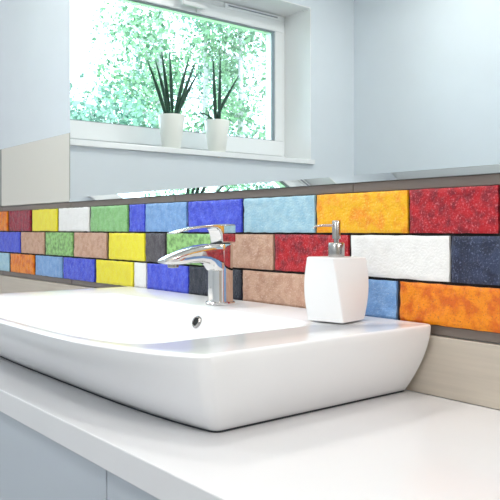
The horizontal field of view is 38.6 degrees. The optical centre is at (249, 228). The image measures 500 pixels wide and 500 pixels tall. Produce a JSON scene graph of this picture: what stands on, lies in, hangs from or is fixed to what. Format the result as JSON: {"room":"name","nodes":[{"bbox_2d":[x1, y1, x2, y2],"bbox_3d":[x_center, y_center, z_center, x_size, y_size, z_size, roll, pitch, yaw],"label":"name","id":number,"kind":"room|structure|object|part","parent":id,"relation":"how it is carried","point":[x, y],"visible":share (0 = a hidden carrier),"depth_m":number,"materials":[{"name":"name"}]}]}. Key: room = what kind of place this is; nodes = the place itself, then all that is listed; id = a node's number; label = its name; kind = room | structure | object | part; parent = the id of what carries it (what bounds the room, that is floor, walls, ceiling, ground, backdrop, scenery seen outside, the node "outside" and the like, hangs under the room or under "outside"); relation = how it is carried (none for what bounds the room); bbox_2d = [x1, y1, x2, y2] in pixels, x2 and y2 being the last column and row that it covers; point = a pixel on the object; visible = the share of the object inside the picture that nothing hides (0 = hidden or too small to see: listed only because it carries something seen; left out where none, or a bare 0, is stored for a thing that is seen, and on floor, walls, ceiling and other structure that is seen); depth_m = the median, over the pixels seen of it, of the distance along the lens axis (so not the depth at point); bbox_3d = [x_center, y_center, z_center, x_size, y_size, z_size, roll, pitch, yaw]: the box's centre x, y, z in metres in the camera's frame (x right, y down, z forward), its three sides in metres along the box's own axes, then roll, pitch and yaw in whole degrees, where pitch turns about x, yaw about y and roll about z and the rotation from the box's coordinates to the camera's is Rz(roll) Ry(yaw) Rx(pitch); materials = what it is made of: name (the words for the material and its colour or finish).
{"room":"bathroom","nodes":[
{"label":"bathroom","id":0,"kind":"room"},
{"bbox_2d":[0,0,499,410],"bbox_3d":[0.259,-0.170,1.207,0.088,2.550,3.850,0,0,-39],"label":"wall","id":1,"kind":"structure","parent":0,"point":[34,34],"depth_m":2.32,"materials":[{"name":"white paint"}]},
{"bbox_2d":[0,133,69,206],"bbox_3d":[-0.757,-0.181,2.382,0.012,0.202,0.744,0,0,-39],"label":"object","id":2,"kind":"structure","parent":1,"relation":"attached to","point":[35,172],"depth_m":2.28,"materials":[{"name":"grey tile"}]},
{"bbox_2d":[0,275,499,409],"bbox_3d":[0.220,0.209,1.176,0.012,0.091,3.850,0,0,-39],"label":"backsplash","id":3,"kind":"structure","parent":1,"relation":"attached to","point":[462,370],"depth_m":1.06,"materials":[{"name":"beige tile"}]},
{"bbox_2d":[0,174,499,211],"bbox_3d":[0.222,-0.070,1.177,0.008,0.016,3.850,0,0,-39],"label":"trim","id":4,"kind":"structure","parent":1,"relation":"attached to","point":[487,179],"depth_m":1.33,"materials":[{"name":"grey metal"}]},
{"bbox_2d":[0,270,499,343],"bbox_3d":[0.223,0.155,1.177,0.006,0.015,3.850,0,0,-39],"label":"trim","id":5,"kind":"structure","parent":1,"relation":"attached to","point":[492,337],"depth_m":1.09,"materials":[{"name":"grey metal"}]},
{"bbox_2d":[0,185,499,332],"bbox_3d":[-0.337,0.043,1.861,0.016,0.209,2.466,0,0,-39],"label":"mosaic border","id":6,"kind":"object","parent":1,"relation":"attached to","point":[432,256],"visible":0.88,"depth_m":1.33,"materials":[{"name":"multicoloured tile"}]},
{"bbox_2d":[69,0,499,201],"bbox_3d":[0.328,-0.600,1.040,0.015,1.041,2.703,0,0,-39],"label":"wall mirror","id":7,"kind":"object","parent":1,"relation":"attached to","point":[168,97],"visible":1,"depth_m":1.37,"materials":[{"name":"clear glass"}]},
{"bbox_3d":[-0.554,1.155,0.517,2.220,0.100,4.000,0,0,-39],"label":"floor","id":8,"kind":"structure","parent":0,"visible":0},
{"bbox_2d":[0,411,158,499],"bbox_3d":[-0.207,0.698,1.306,0.488,0.814,3.090,0,0,-39],"label":"vanity cabinet","id":9,"kind":"object","parent":8,"relation":"on","point":[33,466],"visible":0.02,"depth_m":1.02,"materials":[{"name":"grey paint"}]},
{"bbox_3d":[-0.359,0.648,1.121,0.019,0.704,0.597,0,0,-39],"label":"door","id":10,"kind":"part","parent":9,"relation":"part of","materials":[{"name":"grey paint"}]},
{"bbox_3d":[0.019,0.648,0.655,0.019,0.704,0.597,0,0,-39],"label":"door","id":11,"kind":"part","parent":9,"relation":"part of","materials":[{"name":"grey paint"}]},
{"bbox_2d":[0,357,499,499],"bbox_3d":[-0.205,0.273,1.294,0.500,0.035,3.129,0,0,-39],"label":"countertop","id":12,"kind":"structure","parent":9,"relation":"on","point":[406,445],"depth_m":0.84,"materials":[{"name":"white laminate"}]},
{"bbox_2d":[0,286,430,432],"bbox_3d":[-0.206,0.200,1.291,0.498,0.110,0.931,0,0,-39],"label":"washbasin","id":13,"kind":"object","parent":12,"relation":"in","point":[175,357],"visible":0.98,"depth_m":0.99,"materials":[{"name":"white ceramic"}]},
{"bbox_2d":[158,224,234,304],"bbox_3d":[-0.098,0.068,1.349,0.162,0.155,0.058,0,0,-39],"label":"mixer tap","id":14,"kind":"object","parent":13,"relation":"on","point":[216,257],"visible":1,"depth_m":1.36,"materials":[{"name":"silver metal"}]},
{"bbox_3d":[-0.100,0.085,1.347,0.156,0.113,0.046,0,0,-39],"label":"spout","id":15,"kind":"part","parent":14,"relation":"part of","materials":[{"name":"silver metal"}]},
{"bbox_3d":[-0.093,0.009,1.353,0.136,0.038,0.043,0,0,-39],"label":"lever","id":16,"kind":"part","parent":14,"relation":"part of","materials":[{"name":"silver metal"}]},
{"bbox_2d":[304,220,368,323],"bbox_3d":[0.132,0.066,1.123,0.090,0.158,0.078,0,0,-39],"label":"soap dispenser","id":17,"kind":"object","parent":13,"relation":"on","point":[336,285],"visible":1,"depth_m":1.10,"materials":[{"name":"white ceramic"}]},
{"bbox_2d":[304,256,368,323],"bbox_3d":[0.136,0.094,1.127,0.078,0.100,0.078,0,0,-39],"label":"bottle","id":18,"kind":"object","parent":17,"relation":"attached to","point":[336,288],"depth_m":1.10,"materials":[{"name":"white ceramic"}]}
]}

